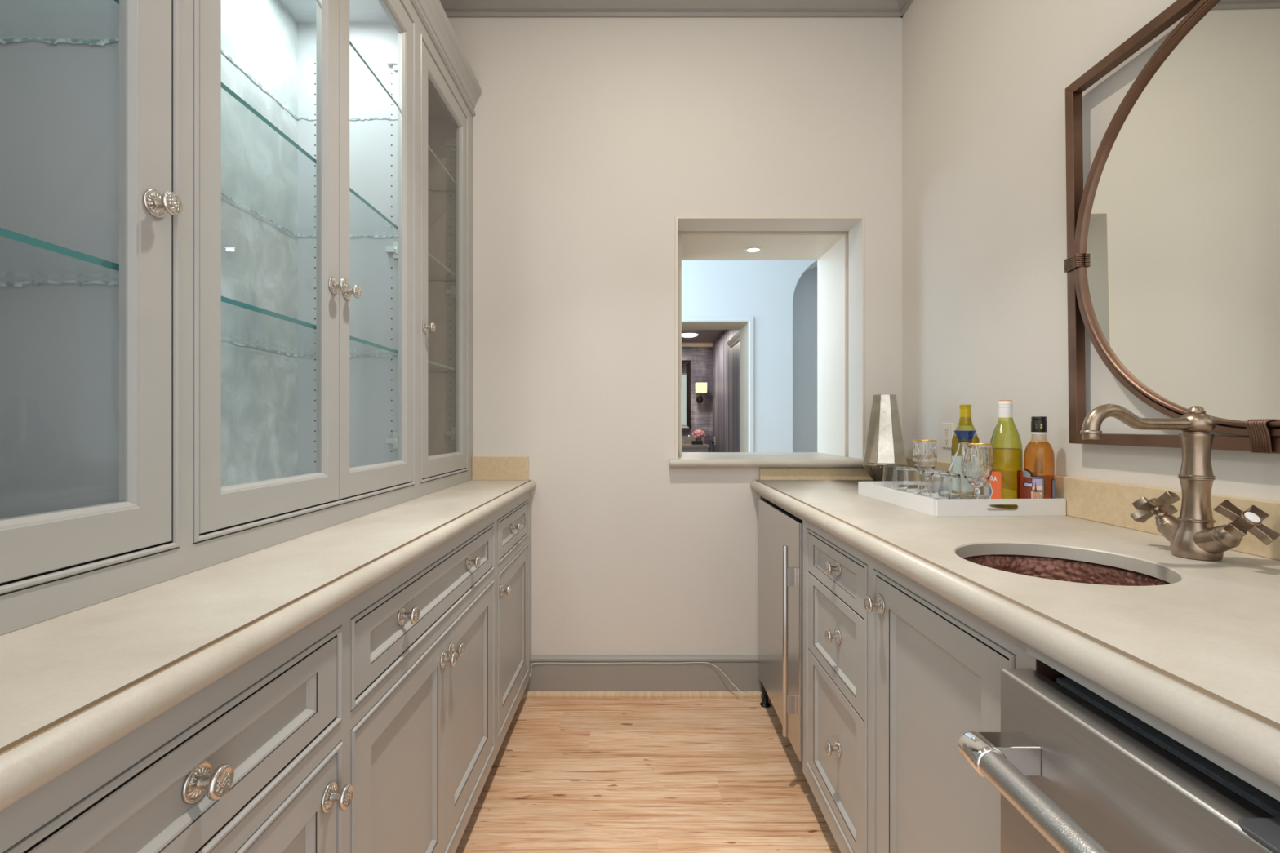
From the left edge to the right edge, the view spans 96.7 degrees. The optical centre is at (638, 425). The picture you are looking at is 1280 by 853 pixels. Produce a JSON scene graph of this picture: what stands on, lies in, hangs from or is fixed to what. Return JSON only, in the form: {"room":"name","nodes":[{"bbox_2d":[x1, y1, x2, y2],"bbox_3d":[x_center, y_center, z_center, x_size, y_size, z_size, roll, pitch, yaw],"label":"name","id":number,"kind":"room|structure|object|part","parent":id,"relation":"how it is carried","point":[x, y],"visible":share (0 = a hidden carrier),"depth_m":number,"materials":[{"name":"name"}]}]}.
{"room":"butler's pantry","nodes":[
{"label":"butler's pantry","id":0,"kind":"room"},
{"bbox_2d":[454,698,840,852],"bbox_3d":[0.003,1.165,0.756,2.416,0.060,3.328,0,0,0],"label":"floor","id":1,"kind":"structure","parent":0,"point":[566,775],"depth_m":1.79,"materials":[{"name":"brown wood"}]},
{"bbox_2d":[0,602,353,852],"bbox_3d":[-0.759,0.702,0.590,0.672,0.865,0.580,0,0,0],"label":"base cabinet","id":2,"kind":"object","parent":1,"relation":"on","point":[253,761],"visible":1,"depth_m":0.63,"materials":[{"name":"wood"}]},
{"bbox_3d":[-0.448,0.373,0.595,0.030,0.039,0.039,0,0,0],"label":"knob","id":3,"kind":"part","parent":2,"relation":"part of","materials":[{"name":"silver metal"}]},
{"bbox_3d":[-0.463,0.743,0.595,0.020,0.501,0.518,0,0,0],"label":"door","id":4,"kind":"part","parent":2,"relation":"part of","materials":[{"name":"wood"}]},
{"bbox_3d":[-0.438,0.542,0.830,0.030,0.039,0.039,0,0,0],"label":"knob","id":5,"kind":"part","parent":2,"relation":"part of","materials":[{"name":"silver metal"}]},
{"bbox_2d":[346,511,495,852],"bbox_3d":[-0.759,0.702,1.339,0.672,0.865,0.918,0,0,0],"label":"base cabinet","id":6,"kind":"object","parent":1,"relation":"on","point":[420,641],"visible":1,"depth_m":1.21,"materials":[{"name":"wood"}]},
{"bbox_2d":[0,456,536,810],"bbox_3d":[-0.767,0.201,1.335,0.671,0.136,2.130,0,0,0],"label":"countertop","id":7,"kind":"structure","parent":6,"relation":"on","point":[73,684],"depth_m":0.66,"materials":[{"name":"stone"}]},
{"bbox_2d":[0,0,186,635],"bbox_3d":[-0.883,-0.594,0.590,0.439,1.648,0.580,0,0,0],"label":"display cabinet","id":8,"kind":"object","parent":7,"relation":"on","point":[93,93],"visible":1,"depth_m":0.88,"materials":[{"name":"wood"}]},
{"bbox_2d":[0,0,119,45],"bbox_3d":[-0.897,-0.590,0.604,0.340,0.014,0.540,0,0,0],"label":"shelf","id":9,"kind":"object","parent":8,"relation":"attached to","point":[7,37],"depth_m":0.88,"materials":[{"name":"clear glass"}]},
{"bbox_2d":[0,227,119,287],"bbox_3d":[-0.897,-0.217,0.604,0.340,0.014,0.540,0,0,0],"label":"shelf","id":10,"kind":"object","parent":8,"relation":"attached to","point":[7,278],"depth_m":0.88,"materials":[{"name":"clear glass"}]},
{"bbox_3d":[-0.685,-0.320,0.823,0.030,0.039,0.039,0,0,0],"label":"knob","id":11,"kind":"part","parent":8,"relation":"part of","materials":[{"name":"silver metal"}]},
{"bbox_2d":[186,0,421,573],"bbox_3d":[-0.883,-0.594,1.339,0.439,1.648,0.918,0,0,0],"label":"display cabinet","id":12,"kind":"object","parent":7,"relation":"on","point":[302,114],"visible":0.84,"depth_m":1.57,"materials":[{"name":"wood"}]},
{"bbox_3d":[-1.087,-0.537,1.344,0.033,1.446,0.881,0,0,0],"label":"panel","id":13,"kind":"part","parent":12,"relation":"part of","materials":[{"name":"clear glass"}]},
{"bbox_3d":[-0.711,-0.535,1.118,0.022,1.418,0.422,0,0,0],"label":"door","id":14,"kind":"part","parent":12,"relation":"part of","materials":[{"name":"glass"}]},
{"bbox_2d":[221,40,398,120],"bbox_3d":[-0.897,-0.958,1.344,0.340,0.015,0.877,0,0,0],"label":"shelf","id":15,"kind":"object","parent":12,"relation":"attached to","point":[233,61],"depth_m":1.66,"materials":[{"name":"clear glass"}]},
{"bbox_2d":[221,82,398,238],"bbox_3d":[-0.897,-0.589,1.344,0.340,0.016,0.877,0,0,0],"label":"shelf","id":16,"kind":"object","parent":12,"relation":"attached to","point":[229,199],"depth_m":1.59,"materials":[{"name":"clear glass"}]},
{"bbox_2d":[221,296,398,357],"bbox_3d":[-0.897,-0.218,1.344,0.340,0.014,0.877,0,0,0],"label":"shelf","id":17,"kind":"object","parent":12,"relation":"attached to","point":[268,344],"depth_m":1.50,"materials":[{"name":"clear glass"}]},
{"bbox_3d":[-0.685,-0.320,1.302,0.030,0.039,0.039,0,0,0],"label":"knob","id":18,"kind":"part","parent":12,"relation":"part of","materials":[{"name":"silver metal"}]},
{"bbox_3d":[-0.685,-0.320,1.362,0.030,0.039,0.039,0,0,0],"label":"knob","id":19,"kind":"part","parent":12,"relation":"part of","materials":[{"name":"silver metal"}]},
{"bbox_3d":[-0.711,-0.535,1.546,0.022,1.418,0.430,0,0,0],"label":"door","id":20,"kind":"part","parent":12,"relation":"part of","materials":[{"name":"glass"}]},
{"bbox_3d":[-0.692,-1.359,1.339,0.056,0.118,0.918,0,0,0],"label":"cornice","id":21,"kind":"part","parent":12,"relation":"part of","materials":[{"name":"grey wood"}]},
{"bbox_2d":[417,0,481,497],"bbox_3d":[-0.883,-0.594,2.098,0.439,1.648,0.600,0,0,0],"label":"display cabinet","id":22,"kind":"object","parent":7,"relation":"on","point":[449,91],"visible":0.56,"depth_m":2.25,"materials":[{"name":"wood"}]},
{"bbox_3d":[-0.685,-0.320,1.862,0.030,0.039,0.039,0,0,0],"label":"knob","id":23,"kind":"part","parent":22,"relation":"part of","materials":[{"name":"silver metal"}]},
{"bbox_2d":[427,145,456,191],"bbox_3d":[-0.897,-0.959,2.084,0.340,0.014,0.501,0,0,0],"label":"shelf","id":24,"kind":"object","parent":22,"relation":"attached to","point":[430,188],"depth_m":2.34,"materials":[{"name":"clear glass"}]},
{"bbox_2d":[427,252,456,282],"bbox_3d":[-0.897,-0.589,2.084,0.340,0.015,0.501,0,0,0],"label":"shelf","id":25,"kind":"object","parent":22,"relation":"attached to","point":[431,278],"depth_m":2.34,"materials":[{"name":"clear glass"}]},
{"bbox_2d":[427,360,456,373],"bbox_3d":[-0.897,-0.217,2.084,0.340,0.014,0.501,0,0,0],"label":"shelf","id":26,"kind":"object","parent":22,"relation":"attached to","point":[433,366],"depth_m":2.20,"materials":[{"name":"clear glass"}]},
{"bbox_3d":[-0.711,-0.535,2.075,0.022,1.418,0.479,0,0,0],"label":"door","id":27,"kind":"part","parent":22,"relation":"part of","materials":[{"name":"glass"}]},
{"bbox_3d":[-0.692,-1.359,2.098,0.056,0.118,0.600,0,0,0],"label":"cornice","id":28,"kind":"part","parent":22,"relation":"part of","materials":[{"name":"grey wood"}]},
{"bbox_3d":[-0.463,0.743,1.123,0.020,0.501,0.432,0,0,0],"label":"door","id":29,"kind":"part","parent":6,"relation":"part of","materials":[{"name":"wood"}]},
{"bbox_3d":[-0.448,0.371,1.109,0.030,0.039,0.039,0,0,0],"label":"knob","id":30,"kind":"part","parent":6,"relation":"part of","materials":[{"name":"silver metal"}]},
{"bbox_3d":[-0.463,0.378,1.334,0.020,0.120,0.855,0,0,0],"label":"drawer","id":31,"kind":"part","parent":6,"relation":"part of","materials":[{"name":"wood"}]},
{"bbox_3d":[-0.438,0.541,1.314,0.030,0.039,0.039,0,0,0],"label":"knob","id":32,"kind":"part","parent":6,"relation":"part of","materials":[{"name":"silver metal"}]},
{"bbox_3d":[-0.438,0.541,1.368,0.030,0.039,0.039,0,0,0],"label":"knob","id":33,"kind":"part","parent":6,"relation":"part of","materials":[{"name":"silver metal"}]},
{"bbox_3d":[-0.463,0.743,1.551,0.020,0.501,0.420,0,0,0],"label":"door","id":34,"kind":"part","parent":6,"relation":"part of","materials":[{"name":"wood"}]},
{"bbox_3d":[-0.448,0.371,1.541,0.030,0.039,0.039,0,0,0],"label":"knob","id":35,"kind":"part","parent":6,"relation":"part of","materials":[{"name":"silver metal"}]},
{"bbox_2d":[495,490,531,757],"bbox_3d":[-0.759,0.702,2.098,0.672,0.865,0.600,0,0,0],"label":"base cabinet","id":36,"kind":"object","parent":1,"relation":"on","point":[513,520],"visible":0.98,"depth_m":2.05,"materials":[{"name":"wood"}]},
{"bbox_3d":[-0.438,0.542,1.866,0.030,0.039,0.039,0,0,0],"label":"knob","id":37,"kind":"part","parent":36,"relation":"part of","materials":[{"name":"silver metal"}]},
{"bbox_3d":[-0.463,0.378,2.075,0.020,0.120,0.479,0,0,0],"label":"drawer","id":38,"kind":"part","parent":36,"relation":"part of","materials":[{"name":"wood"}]},
{"bbox_3d":[-0.463,0.743,2.075,0.020,0.501,0.479,0,0,0],"label":"door","id":39,"kind":"part","parent":36,"relation":"part of","materials":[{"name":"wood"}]},
{"bbox_3d":[-0.448,0.373,2.075,0.030,0.039,0.039,0,0,0],"label":"knob","id":40,"kind":"part","parent":36,"relation":"part of","materials":[{"name":"silver metal"}]},
{"bbox_2d":[757,492,802,761],"bbox_3d":[0.764,0.704,2.064,0.635,0.860,0.668,0,0,0],"label":"refrigerator","id":41,"kind":"object","parent":1,"relation":"on","point":[780,528],"visible":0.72,"depth_m":1.92,"materials":[{"name":"metal"}]},
{"bbox_3d":[0.514,0.282,2.064,0.031,0.018,0.668,0,0,0],"label":"rail","id":42,"kind":"part","parent":41,"relation":"part of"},
{"bbox_3d":[0.455,0.670,1.768,0.017,0.590,0.017,0,0,0],"label":"handle","id":43,"kind":"part","parent":41,"relation":"part of","materials":[{"name":"metal"}]},
{"bbox_2d":[802,517,870,852],"bbox_3d":[0.792,0.704,1.476,0.628,0.861,0.506,0,0,0],"label":"base cabinet","id":44,"kind":"object","parent":1,"relation":"on","point":[836,573],"visible":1,"depth_m":1.44,"materials":[{"name":"wood"}]},
{"bbox_3d":[0.493,0.823,1.448,0.030,0.039,0.039,0,0,0],"label":"knob","id":45,"kind":"part","parent":44,"relation":"part of","materials":[{"name":"silver metal"}]},
{"bbox_3d":[0.493,0.537,1.448,0.030,0.039,0.039,0,0,0],"label":"knob","id":46,"kind":"part","parent":44,"relation":"part of","materials":[{"name":"silver metal"}]},
{"bbox_3d":[0.493,0.365,1.448,0.030,0.039,0.039,0,0,0],"label":"knob","id":47,"kind":"part","parent":44,"relation":"part of","materials":[{"name":"silver metal"}]},
{"bbox_3d":[0.508,0.824,1.462,0.020,0.330,0.422,0,0,0],"label":"drawer","id":48,"kind":"part","parent":44,"relation":"part of","materials":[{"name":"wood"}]},
{"bbox_3d":[0.508,0.544,1.462,0.020,0.224,0.422,0,0,0],"label":"drawer","id":49,"kind":"part","parent":44,"relation":"part of","materials":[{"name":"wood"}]},
{"bbox_3d":[0.508,0.373,1.462,0.020,0.112,0.422,0,0,0],"label":"drawer","id":50,"kind":"part","parent":44,"relation":"part of","materials":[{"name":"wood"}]},
{"bbox_2d":[863,555,1067,852],"bbox_3d":[0.787,0.704,0.969,0.638,0.861,0.509,0,0,0],"label":"base cabinet","id":51,"kind":"object","parent":1,"relation":"on","point":[936,665],"visible":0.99,"depth_m":0.99,"materials":[{"name":"wood"}]},
{"bbox_3d":[0.483,0.368,1.170,0.030,0.039,0.039,0,0,0],"label":"knob","id":52,"kind":"part","parent":51,"relation":"part of","materials":[{"name":"silver metal"}]},
{"bbox_3d":[0.508,0.653,0.980,0.020,0.672,0.429,0,0,0],"label":"door","id":53,"kind":"part","parent":51,"relation":"part of","materials":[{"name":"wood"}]},
{"bbox_2d":[750,457,1279,786],"bbox_3d":[0.790,0.203,1.230,0.642,0.140,2.340,0,0,0],"label":"countertop","id":54,"kind":"structure","parent":51,"relation":"on","point":[1198,652],"depth_m":0.80,"materials":[{"name":"stone"}]},
{"bbox_2d":[862,394,907,481],"bbox_3d":[0.950,0.057,2.200,0.156,0.347,0.156,0,0,20],"label":"vase","id":55,"kind":"object","parent":54,"relation":"on","point":[884,445],"visible":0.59,"depth_m":2.15,"materials":[{"name":"metal"}]},
{"bbox_2d":[857,480,1066,516],"bbox_3d":[0.909,0.209,1.674,0.340,0.043,0.462,0,0,-2],"label":"tray","id":56,"kind":"object","parent":54,"relation":"on","point":[1047,506],"visible":0.62,"depth_m":1.45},
{"bbox_2d":[882,464,906,488],"bbox_3d":[0.824,0.176,1.828,0.076,0.094,0.076,0,0,0],"label":"tumbler","id":57,"kind":"object","parent":56,"relation":"on","point":[887,476],"visible":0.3,"depth_m":1.81,"materials":[{"name":"clear glass"}]},
{"bbox_2d":[892,466,919,494],"bbox_3d":[0.808,0.176,1.722,0.076,0.094,0.076,0,0,0],"label":"tumbler","id":58,"kind":"object","parent":56,"relation":"on","point":[906,479],"visible":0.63,"depth_m":1.69,"materials":[{"name":"clear glass"}]},
{"bbox_2d":[912,440,937,494],"bbox_3d":[0.926,0.136,1.842,0.071,0.175,0.071,0,0,0],"label":"goblet","id":59,"kind":"object","parent":56,"relation":"on","point":[924,451],"visible":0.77,"depth_m":1.81,"materials":[{"name":"clear glass"}]},
{"bbox_2d":[920,470,949,497],"bbox_3d":[0.838,0.176,1.606,0.076,0.094,0.076,0,0,0],"label":"tumbler","id":60,"kind":"object","parent":56,"relation":"on","point":[926,474],"visible":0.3,"depth_m":1.59,"materials":[{"name":"clear glass"}]},
{"bbox_2d":[929,472,961,499],"bbox_3d":[0.812,0.176,1.506,0.076,0.094,0.076,0,0,0],"label":"tumbler","id":61,"kind":"object","parent":56,"relation":"on","point":[943,486],"visible":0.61,"depth_m":1.48,"materials":[{"name":"clear glass"}]},
{"bbox_2d":[951,404,979,461],"bbox_3d":[1.022,0.080,1.780,0.078,0.288,0.078,0,0,0],"label":"wine bottle","id":62,"kind":"object","parent":56,"relation":"on","point":[965,419],"visible":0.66,"depth_m":1.77,"materials":[{"name":"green glass"}]},
{"bbox_2d":[946,430,988,498],"bbox_3d":[0.958,0.119,1.670,0.144,0.208,0.144,0,0,0],"label":"decanter","id":63,"kind":"object","parent":56,"relation":"on","point":[955,467],"visible":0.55,"depth_m":1.62,"materials":[{"name":"clear glass"}]},
{"bbox_2d":[960,443,992,498],"bbox_3d":[0.884,0.136,1.488,0.071,0.175,0.071,0,0,0],"label":"goblet","id":64,"kind":"object","parent":56,"relation":"on","point":[976,464],"visible":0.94,"depth_m":1.46,"materials":[{"name":"clear glass"}]},
{"bbox_2d":[988,400,1022,508],"bbox_3d":[1.006,0.078,1.560,0.079,0.292,0.078,0,0,0],"label":"wine bottle","id":65,"kind":"object","parent":56,"relation":"on","point":[1006,406],"visible":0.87,"depth_m":1.55,"materials":[{"name":"green glass"}]},
{"bbox_2d":[1022,416,1054,498],"bbox_3d":[1.046,0.101,1.488,0.070,0.246,0.067,0,0,0],"label":"bottle","id":66,"kind":"object","parent":56,"relation":"on","point":[1033,486],"visible":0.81,"depth_m":1.47,"materials":[{"name":"orange glass"}]},
{"bbox_2d":[1022,470,1030,477],"bbox_3d":[1.016,0.128,1.494,0.006,0.018,0.039,0,0,11],"label":"label","id":67,"kind":"object","parent":66,"relation":"on","point":[1026,473],"depth_m":1.49,"materials":[{"name":"paper"}]},
{"bbox_2d":[963,554,1170,586],"bbox_3d":[0.716,0.335,0.972,0.360,0.156,0.360,0,0,0],"label":"sink","id":68,"kind":"object","parent":54,"relation":"in","point":[1046,567],"visible":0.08,"depth_m":1.09,"materials":[{"name":"orange metal"}]},
{"bbox_2d":[1080,404,1279,560],"bbox_3d":[0.890,0.097,0.996,0.252,0.268,0.226,0,0,0],"label":"faucet","id":69,"kind":"object","parent":54,"relation":"on","point":[1193,535],"visible":1,"depth_m":0.98,"materials":[{"name":"gold metal"}]},
{"bbox_3d":[0.864,-0.006,0.989,0.199,0.062,0.031,0,0,-5],"label":"spout","id":70,"kind":"part","parent":69,"relation":"part of","materials":[{"name":"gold metal"}]},
{"bbox_3d":[0.976,0.155,1.076,0.078,0.067,0.060,0,0,19],"label":"handle","id":71,"kind":"part","parent":69,"relation":"part of","materials":[{"name":"gold metal"}]},
{"bbox_3d":[0.976,0.155,0.914,0.076,0.066,0.059,0,0,10],"label":"handle","id":72,"kind":"part","parent":69,"relation":"part of","materials":[{"name":"gold metal"}]},
{"bbox_2d":[957,644,1279,852],"bbox_3d":[0.724,0.704,0.410,0.695,0.860,0.608,0,0,0],"label":"dishwasher","id":73,"kind":"object","parent":1,"relation":"on","point":[1075,766],"visible":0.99,"depth_m":0.55,"materials":[{"name":"metal"}]},
{"bbox_3d":[0.394,0.379,0.402,0.031,0.031,0.463,0,0,0],"label":"handle","id":74,"kind":"part","parent":73,"relation":"part of","materials":[{"name":"metal"}]},
{"bbox_3d":[0.504,0.280,0.410,0.037,0.012,0.608,0,0,0],"label":"worktop rail","id":75,"kind":"part","parent":73,"relation":"part of","materials":[{"name":"metal"}]},
{"bbox_2d":[1051,680,1275,817],"bbox_3d":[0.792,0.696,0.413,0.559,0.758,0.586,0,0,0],"label":"control panel","id":76,"kind":"object","parent":73,"relation":"in","point":[1247,792],"depth_m":0.54,"materials":[{"name":"black plastic"}]},
{"bbox_2d":[448,17,902,655],"bbox_3d":[0.003,-0.340,2.478,2.416,2.950,0.155,0,0,0],"label":"wall","id":77,"kind":"structure","parent":0,"point":[591,136],"depth_m":2.40,"materials":[{"name":"paint"}]},
{"bbox_2d":[471,456,528,479],"bbox_3d":[-0.582,0.182,2.391,0.234,0.098,0.016,0,0,0],"label":"backsplash","id":78,"kind":"structure","parent":77,"relation":"attached to","point":[483,468],"depth_m":2.38,"materials":[{"name":"stone"}]},
{"bbox_2d":[524,655,761,691],"bbox_3d":[0.023,1.053,2.388,1.070,0.164,0.024,0,0,0],"label":"baseboard","id":79,"kind":"structure","parent":77,"relation":"attached to","point":[742,671],"depth_m":2.38,"materials":[{"name":"grey wood"}]},
{"bbox_2d":[521,691,769,698],"bbox_3d":[0.023,1.123,2.369,1.070,0.023,0.018,0,0,0],"label":"trim","id":80,"kind":"structure","parent":77,"relation":"attached to","point":[526,695],"depth_m":2.36,"materials":[{"name":"brown wood"}]},
{"bbox_2d":[529,662,762,696],"bbox_3d":[0.043,1.048,2.359,0.987,0.118,0.049,0,0,2],"label":"cable","id":81,"kind":"object","parent":77,"relation":"attached to","point":[541,662],"visible":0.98,"depth_m":2.37,"materials":[{"name":"plastic"}]},
{"bbox_2d":[439,0,902,17],"bbox_3d":[0.003,-1.766,2.355,2.216,0.097,0.090,0,0,0],"label":"trim","id":82,"kind":"structure","parent":77,"relation":"attached to","point":[452,8],"depth_m":2.38,"materials":[{"name":"grey wood"}]},
{"bbox_2d":[669,452,864,467],"bbox_3d":[0.556,0.160,2.666,0.857,0.034,0.618,0,0,0],"label":"window sill","id":83,"kind":"structure","parent":77,"relation":"on","point":[688,460],"depth_m":2.37,"materials":[{"name":"stone"}]},
{"bbox_2d":[675,216,865,458],"bbox_3d":[0.553,-0.369,2.398,0.802,1.025,0.004,0,0,0],"label":"trim","id":84,"kind":"structure","parent":77,"relation":"attached to","point":[863,218],"depth_m":2.40,"materials":[{"name":"paint"}]},
{"bbox_2d":[759,467,872,479],"bbox_3d":[0.809,0.205,2.391,0.603,0.052,0.016,0,0,0],"label":"backsplash","id":85,"kind":"structure","parent":77,"relation":"attached to","point":[765,473],"depth_m":2.38,"materials":[{"name":"stone"}]},
{"bbox_2d":[681,346,712,452],"bbox_3d":[0.045,0.017,7.690,2.090,2.236,0.080,0,0,0],"label":"wall","id":86,"kind":"structure","parent":0,"point":[700,357],"depth_m":7.65,"materials":[{"name":"paper"}]},
{"bbox_2d":[681,360,690,429],"bbox_3d":[0.296,-0.405,7.622,0.793,0.920,0.055,0,0,0],"label":"framed mirror","id":87,"kind":"object","parent":86,"relation":"attached to","point":[686,364],"visible":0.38,"depth_m":7.62,"materials":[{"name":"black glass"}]},
{"bbox_3d":[0.296,-0.405,7.643,0.683,0.810,0.010,0,0,0],"label":"glass","id":88,"kind":"part","parent":87,"relation":"part of","materials":[{"name":"white mirror"}]},
{"bbox_2d":[681,435,704,443],"bbox_3d":[0.133,0.200,7.637,1.505,0.100,0.024,0,0,0],"label":"backsplash","id":89,"kind":"structure","parent":86,"relation":"attached to","point":[686,439],"depth_m":7.63,"materials":[{"name":"stone"}]},
{"bbox_2d":[681,342,712,346],"bbox_3d":[-0.005,-1.076,7.625,1.989,0.050,0.050,0,0,0],"label":"trim","id":90,"kind":"structure","parent":86,"relation":"attached to","point":[683,344],"depth_m":7.61,"materials":[{"name":"paint"}]},
{"bbox_2d":[695,382,706,403],"bbox_3d":[0.819,-0.425,7.534,0.144,0.260,0.232,0,0,0],"label":"wall sconce","id":91,"kind":"object","parent":86,"relation":"attached to","point":[700,388],"visible":1,"depth_m":7.42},
{"bbox_3d":[0.819,-0.340,7.639,0.090,0.090,0.020,0,0,0],"label":"plate","id":92,"kind":"part","parent":91,"relation":"part of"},
{"bbox_3d":[0.819,-0.490,7.480,0.144,0.130,0.124,0,0,0],"label":"lamp shade","id":93,"kind":"part","parent":91,"relation":"part of","materials":[{"name":"beige fabric"}]},
{"bbox_2d":[681,329,724,342],"bbox_3d":[0.045,-1.131,6.560,2.090,0.060,2.340,0,0,0],"label":"ceiling","id":94,"kind":"structure","parent":0,"point":[704,335],"depth_m":7.09,"materials":[{"name":"grey paint"}]},
{"bbox_2d":[681,332,698,337],"bbox_3d":[0.600,-1.081,6.860,0.248,0.040,0.248,0,0,0],"label":"recessed light","id":95,"kind":"object","parent":94,"relation":"in","point":[687,335],"visible":0.81,"depth_m":6.78,"materials":[{"name":"white plastic"}]},
{"bbox_2d":[712,329,740,452],"bbox_3d":[1.030,0.017,6.520,0.080,2.236,2.260,0,0,0],"label":"wall","id":96,"kind":"structure","parent":0,"point":[726,359],"depth_m":6.45,"materials":[{"name":"paper"}]},
{"bbox_2d":[710,436,715,452],"bbox_3d":[0.944,0.356,7.284,0.060,0.412,0.352,0,0,9],"label":"outlet","id":97,"kind":"object","parent":96,"relation":"attached to","point":[711,443],"visible":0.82,"depth_m":7.36,"materials":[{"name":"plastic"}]},
{"bbox_3d":[0.941,0.388,7.266,0.060,0.349,0.316,0,0,8],"label":"cord","id":98,"kind":"part","parent":97,"relation":"part of","materials":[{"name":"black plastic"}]},
{"bbox_2d":[726,331,740,347],"bbox_3d":[0.968,-0.858,5.756,0.045,0.055,0.728,0,0,0],"label":"trim","id":99,"kind":"structure","parent":96,"relation":"attached to","point":[736,337],"depth_m":5.72,"materials":[{"name":"paint"}]},
{"bbox_2d":[681,260,817,452],"bbox_3d":[0.600,-0.465,5.195,5.600,3.200,0.390,0,0,0],"label":"wall","id":100,"kind":"structure","parent":0,"point":[763,291],"depth_m":5.00,"materials":[{"name":"paint"}]},
{"bbox_2d":[681,316,753,452],"bbox_3d":[0.511,0.115,5.195,0.903,2.041,0.390,0,0,0],"label":"trim","id":101,"kind":"structure","parent":100,"relation":"attached to","point":[743,326],"depth_m":5.14,"materials":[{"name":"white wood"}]},
{"bbox_2d":[677,231,848,457],"bbox_3d":[0.600,-0.465,2.765,5.600,3.200,0.420,0,0,0],"label":"wall","id":102,"kind":"structure","parent":0,"point":[829,249],"depth_m":2.70,"materials":[{"name":"paint"}]},
{"bbox_2d":[745,246,761,252],"bbox_3d":[0.560,-0.858,2.786,0.079,0.006,0.079,0,0,0],"label":"recessed light","id":103,"kind":"object","parent":102,"relation":"in","point":[754,249],"visible":1,"depth_m":2.78,"materials":[{"name":"white plastic"}]},
{"bbox_2d":[792,266,817,452],"bbox_3d":[2.226,-0.465,5.585,2.348,3.200,0.070,0,0,0],"label":"wall","id":104,"kind":"structure","parent":0,"point":[805,295],"depth_m":5.55,"materials":[{"name":"paint"}]},
{"bbox_2d":[902,0,1279,502],"bbox_3d":[1.161,-0.340,0.800,0.100,2.950,3.200,0,0,0],"label":"wall","id":105,"kind":"structure","parent":0,"point":[984,82],"depth_m":1.73,"materials":[{"name":"paint"}]},
{"bbox_2d":[897,0,913,17],"bbox_3d":[1.066,-1.766,0.799,0.090,0.097,3.199,0,0,0],"label":"trim","id":106,"kind":"structure","parent":105,"relation":"attached to","point":[904,5],"depth_m":2.35,"materials":[{"name":"grey wood"}]},
{"bbox_2d":[942,423,954,448],"bbox_3d":[1.108,0.039,2.042,0.007,0.089,0.072,0,0,0],"label":"outlet","id":107,"kind":"object","parent":105,"relation":"attached to","point":[948,433],"visible":0.99,"depth_m":2.03,"materials":[{"name":"white plastic"}]},
{"bbox_2d":[944,426,949,434],"bbox_3d":[1.105,0.020,2.042,0.002,0.027,0.030,0,0,0],"label":"receptacle","id":108,"kind":"object","parent":107,"relation":"attached to","point":[946,428],"depth_m":2.04,"materials":[{"name":"white plastic"}]},
{"bbox_2d":[944,437,949,444],"bbox_3d":[1.105,0.058,2.042,0.002,0.027,0.030,0,0,0],"label":"receptacle","id":109,"kind":"object","parent":107,"relation":"attached to","point":[946,439],"depth_m":2.04,"materials":[{"name":"white plastic"}]},
{"bbox_2d":[906,457,1279,560],"bbox_3d":[1.101,0.182,1.221,0.020,0.098,2.322,0,0,0],"label":"backsplash","id":110,"kind":"structure","parent":105,"relation":"attached to","point":[1110,503],"depth_m":1.29,"materials":[{"name":"stone"}]},
{"bbox_2d":[1063,0,1279,453],"bbox_3d":[1.076,-0.398,0.980,0.042,0.894,0.894,-1,0,0],"label":"mirror","id":111,"kind":"object","parent":105,"relation":"attached to","point":[1171,266],"visible":0.97,"depth_m":1.11,"materials":[{"name":"brown metal"}]},
{"bbox_3d":[0.600,1.165,5.388,5.600,0.060,4.825,0,0,0],"label":"floor","id":112,"kind":"structure","parent":0,"visible":0},
{"bbox_2d":[681,435,709,452],"bbox_3d":[0.133,0.642,7.375,1.505,0.984,0.549,0,0,0],"label":"vanity","id":113,"kind":"object","parent":112,"relation":"on","point":[687,446],"visible":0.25,"depth_m":7.12,"materials":[{"name":"wood"}]},
{"bbox_2d":[681,435,689,444],"bbox_3d":[0.612,0.187,7.398,0.047,0.124,0.165,0,0,-27],"label":"tap","id":114,"kind":"object","parent":113,"relation":"on","point":[683,436],"visible":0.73,"depth_m":7.44,"materials":[{"name":"silver metal"}]},
{"bbox_3d":[0.623,0.415,7.119,0.445,0.200,0.012,0,0,0],"label":"drawer","id":115,"kind":"part","parent":113,"relation":"part of","materials":[{"name":"grey wood"}]},
{"bbox_2d":[691,440,702,444],"bbox_3d":[0.740,0.225,7.220,0.138,0.048,0.108,0,0,0],"label":"box","id":116,"kind":"object","parent":113,"relation":"on","point":[693,442],"visible":1,"depth_m":7.17,"materials":[{"name":"black plastic"}]},
{"bbox_2d":[692,429,705,440],"bbox_3d":[0.776,0.153,7.379,0.171,0.190,0.171,0,0,0],"label":"flower bouquet","id":117,"kind":"object","parent":113,"relation":"on","point":[696,433],"visible":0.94,"depth_m":7.33,"materials":[{"name":"pink plant"}]}
]}

